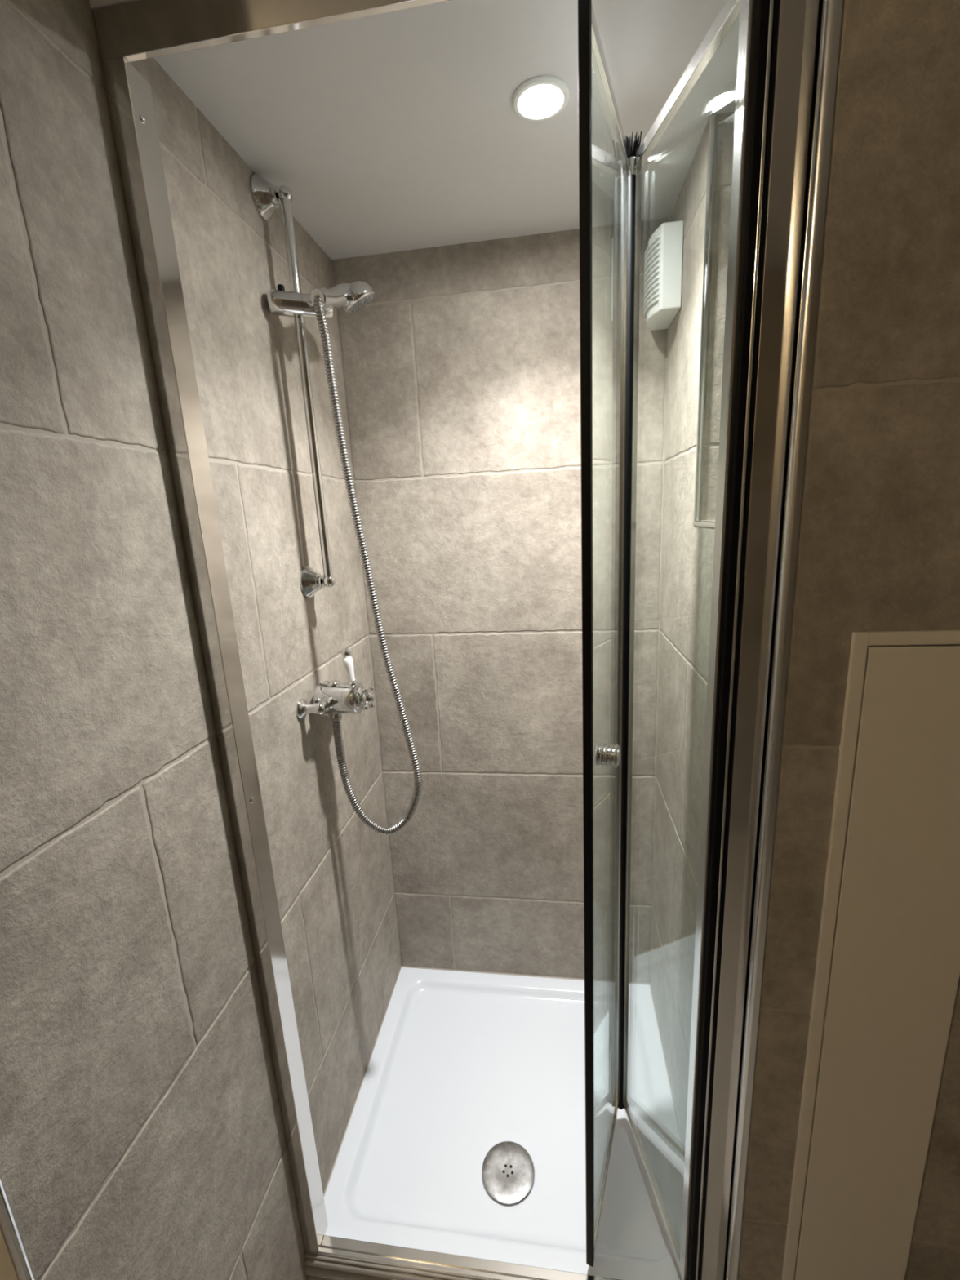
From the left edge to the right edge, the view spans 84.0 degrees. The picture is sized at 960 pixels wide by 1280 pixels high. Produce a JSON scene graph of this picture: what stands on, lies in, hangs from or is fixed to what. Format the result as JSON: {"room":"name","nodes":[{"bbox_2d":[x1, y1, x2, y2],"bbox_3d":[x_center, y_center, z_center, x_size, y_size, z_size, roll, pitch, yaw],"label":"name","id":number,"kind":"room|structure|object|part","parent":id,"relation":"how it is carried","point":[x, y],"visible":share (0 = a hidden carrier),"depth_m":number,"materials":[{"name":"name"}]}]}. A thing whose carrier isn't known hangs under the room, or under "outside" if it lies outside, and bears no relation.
{"room":"bathroom","nodes":[
{"label":"bathroom","id":0,"kind":"room"},
{"bbox_2d":[0,1230,17,1279],"bbox_3d":[-0.748,0.264,0.483,0.587,2.410,0.014,-1,13,8],"label":"wall","id":1,"kind":"structure","parent":0,"point":[6,1269],"depth_m":0.52,"materials":[{"name":"tile"}]},
{"bbox_2d":[88,0,137,10],"bbox_3d":[-0.055,-0.867,0.531,0.783,0.297,0.042,-1,13,8],"label":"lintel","id":2,"kind":"object","parent":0,"point":[95,4],"visible":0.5,"depth_m":0.60,"materials":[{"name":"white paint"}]},
{"bbox_2d":[0,0,400,1279],"bbox_3d":[-0.380,0.139,0.945,0.012,2.410,1.073,-1,13,8],"label":"wall","id":3,"kind":"structure","parent":0,"point":[143,1136],"depth_m":0.67,"materials":[{"name":"tile"}]},
{"bbox_2d":[0,1174,35,1279],"bbox_3d":[-0.447,0.262,0.426,0.010,2.410,0.010,-1,13,8],"label":"trim","id":4,"kind":"structure","parent":3,"relation":"attached to","point":[9,1228],"depth_m":0.49,"materials":[{"name":"silver metal"}]},
{"bbox_2d":[249,173,335,597],"bbox_3d":[-0.315,-0.451,1.008,0.120,0.748,0.083,-1,13,8],"label":"riser rail","id":5,"kind":"object","parent":3,"relation":"attached to","point":[268,197],"visible":0.99,"depth_m":0.97,"materials":[{"name":"silver metal"}]},
{"bbox_2d":[327,280,375,313],"bbox_3d":[-0.263,-0.647,1.007,0.070,0.077,0.159,6,16,35],"label":"handset","id":6,"kind":"object","parent":5,"relation":"attached to","point":[353,296],"visible":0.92,"depth_m":1.01,"materials":[{"name":"silver metal"}]},
{"bbox_3d":[-0.232,-0.658,1.044,0.051,0.029,0.056,-1,13,8],"label":"spray plate","id":7,"kind":"part","parent":6,"relation":"part of","materials":[{"name":"grey rubber"}]},
{"bbox_2d":[296,648,373,721],"bbox_3d":[-0.285,0.092,1.104,0.130,0.153,0.161,-1,13,8],"label":"shower valve","id":8,"kind":"object","parent":3,"relation":"attached to","point":[335,698],"visible":1,"depth_m":1.08,"materials":[{"name":"silver metal"}]},
{"bbox_2d":[330,713,342,721],"bbox_3d":[-0.301,0.159,1.117,0.023,0.019,0.023,-6,13,-14],"label":"outlet","id":9,"kind":"object","parent":8,"relation":"attached to","point":[334,717],"depth_m":1.11,"materials":[{"name":"silver metal"}]},
{"bbox_3d":[-0.269,0.059,1.094,0.022,0.052,0.021,-1,13,8],"label":"lever handle","id":10,"kind":"part","parent":8,"relation":"part of","materials":[{"name":"white ceramic"}]},
{"bbox_3d":[-0.263,0.087,1.099,0.019,0.009,0.019,-1,13,8],"label":"lever","id":11,"kind":"part","parent":8,"relation":"part of","materials":[{"name":"silver metal"}]},
{"bbox_3d":[-0.234,0.120,1.103,0.030,0.054,0.054,-1,13,8],"label":"crosshead knob","id":12,"kind":"part","parent":8,"relation":"part of","materials":[{"name":"silver metal"}]},
{"bbox_2d":[313,294,422,835],"bbox_3d":[-0.233,-0.090,1.053,0.182,1.059,0.030,-1,13,8],"label":"shower hose","id":13,"kind":"object","parent":8,"relation":"attached to","point":[319,308],"visible":1,"depth_m":1.06,"materials":[{"name":"silver metal"}]},
{"bbox_2d":[153,0,739,260],"bbox_3d":[0.051,-0.841,0.882,0.916,0.030,0.649,-1,13,8],"label":"ceiling","id":14,"kind":"structure","parent":0,"point":[401,130],"depth_m":0.81,"materials":[{"name":"white paint"}]},
{"bbox_2d":[511,75,568,121],"bbox_3d":[0.090,-0.805,0.795,0.085,0.006,0.085,-1,13,8],"label":"recessed light","id":15,"kind":"object","parent":14,"relation":"in","point":[541,97],"visible":1,"depth_m":0.79,"materials":[{"name":"white plastic"}]},
{"bbox_3d":[0.090,-0.805,0.796,0.055,0.003,0.055,-1,13,8],"label":"bulb","id":16,"kind":"part","parent":15,"relation":"part of","materials":[{"name":"white plastic"}]},
{"bbox_2d":[331,217,671,983],"bbox_3d":[0.079,0.069,1.423,0.770,2.027,0.012,-1,13,8],"label":"wall","id":17,"kind":"structure","parent":0,"point":[461,369],"depth_m":1.37,"materials":[{"name":"tile"}]},
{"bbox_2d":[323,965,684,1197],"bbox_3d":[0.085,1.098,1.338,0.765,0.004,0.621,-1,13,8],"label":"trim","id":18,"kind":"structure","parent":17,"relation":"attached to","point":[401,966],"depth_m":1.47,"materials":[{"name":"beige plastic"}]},
{"bbox_2d":[650,114,717,1154],"bbox_3d":[0.417,0.139,1.045,0.012,2.027,0.664,-1,13,8],"label":"wall","id":19,"kind":"structure","parent":0,"point":[687,549],"depth_m":1.10,"materials":[{"name":"tile"}]},
{"bbox_2d":[643,220,684,330],"bbox_3d":[0.372,-0.744,1.103,0.062,0.151,0.128,-1,13,8],"label":"fan","id":20,"kind":"object","parent":19,"relation":"attached to","point":[663,260],"visible":1,"depth_m":1.05,"materials":[{"name":"white plastic"}]},
{"bbox_2d":[643,233,660,320],"bbox_3d":[0.352,-0.747,1.106,0.021,0.119,0.115,-1,13,8],"label":"grille","id":21,"kind":"object","parent":20,"relation":"attached to","point":[651,303],"depth_m":1.07,"materials":[{"name":"white plastic"}]},
{"bbox_2d":[693,113,715,528],"bbox_3d":[0.364,-0.487,0.770,0.012,0.640,0.315,-1,13,8],"label":"trim","id":22,"kind":"structure","parent":19,"relation":"attached to","point":[696,522],"depth_m":0.91,"materials":[{"name":"silver metal"}]},
{"bbox_2d":[725,0,842,1279],"bbox_3d":[0.375,0.160,0.690,0.014,2.410,0.022,-1,13,8],"label":"trim","id":23,"kind":"structure","parent":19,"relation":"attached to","point":[832,9],"depth_m":0.62,"materials":[{"name":"silver metal"}]},
{"bbox_2d":[700,111,734,520],"bbox_3d":[0.448,-0.536,0.910,0.124,0.656,0.006,-1,13,8],"label":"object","id":24,"kind":"structure","parent":0,"point":[726,122],"depth_m":0.91,"materials":[{"name":"stone"}]},
{"bbox_2d":[737,0,959,1279],"bbox_3d":[0.845,0.152,0.619,0.936,2.410,0.012,-1,13,8],"label":"wall","id":25,"kind":"structure","parent":0,"point":[878,543],"depth_m":0.59,"materials":[{"name":"stone"}]},
{"bbox_2d":[781,630,959,1279],"bbox_3d":[0.563,0.658,0.780,0.178,1.378,0.025,-1,13,8],"label":"access panel","id":26,"kind":"object","parent":25,"relation":"attached to","point":[887,973],"visible":0.98,"depth_m":0.72,"materials":[{"name":"beige paint"}]},
{"bbox_3d":[0.087,1.551,0.154,2.390,0.030,1.790,-1,13,8],"label":"floor","id":27,"kind":"structure","parent":0,"visible":0},
{"bbox_2d":[93,0,823,1279],"bbox_3d":[0.023,0.274,0.930,0.782,2.110,0.328,-1,13,8],"label":"shower door frame","id":28,"kind":"structure","parent":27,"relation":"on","point":[779,44],"depth_m":0.72,"materials":[{"name":"silver glass"}]},
{"bbox_3d":[-0.054,-0.696,0.556,0.771,0.048,0.009,-1,13,8],"label":"header rail","id":29,"kind":"part","parent":28,"relation":"part of","materials":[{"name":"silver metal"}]},
{"bbox_2d":[324,967,684,1279],"bbox_3d":[0.083,1.119,1.317,0.761,0.030,0.668,-1,13,8],"label":"shower tray","id":30,"kind":"object","parent":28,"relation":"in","point":[464,1135],"visible":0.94,"depth_m":1.23,"materials":[{"name":"white ceramic"}]},
{"bbox_3d":[0.261,1.105,1.113,0.012,0.012,0.280,3,14,23],"label":"rail","id":31,"kind":"part","parent":28,"relation":"part of","materials":[{"name":"silver metal"}]},
{"bbox_3d":[0.191,0.172,0.795,0.034,0.034,0.034,3,14,23],"label":"door knob","id":32,"kind":"part","parent":28,"relation":"part of","materials":[{"name":"silver metal"}]},
{"bbox_3d":[0.215,0.200,0.905,0.005,1.852,0.274,3,14,23],"label":"door","id":33,"kind":"part","parent":28,"relation":"part of","materials":[{"name":"clear glass"}]},
{"bbox_3d":[0.169,-0.704,0.697,0.012,0.016,0.280,3,14,23],"label":"rail","id":34,"kind":"part","parent":28,"relation":"part of","materials":[{"name":"silver metal"}]},
{"bbox_3d":[0.351,1.103,1.091,0.012,0.016,0.296,-4,13,-6],"label":"rail","id":35,"kind":"part","parent":28,"relation":"part of","materials":[{"name":"silver metal"}]},
{"bbox_3d":[0.260,-0.702,0.675,0.012,0.018,0.296,-4,13,-6],"label":"rail","id":36,"kind":"part","parent":28,"relation":"part of","materials":[{"name":"silver metal"}]}
]}

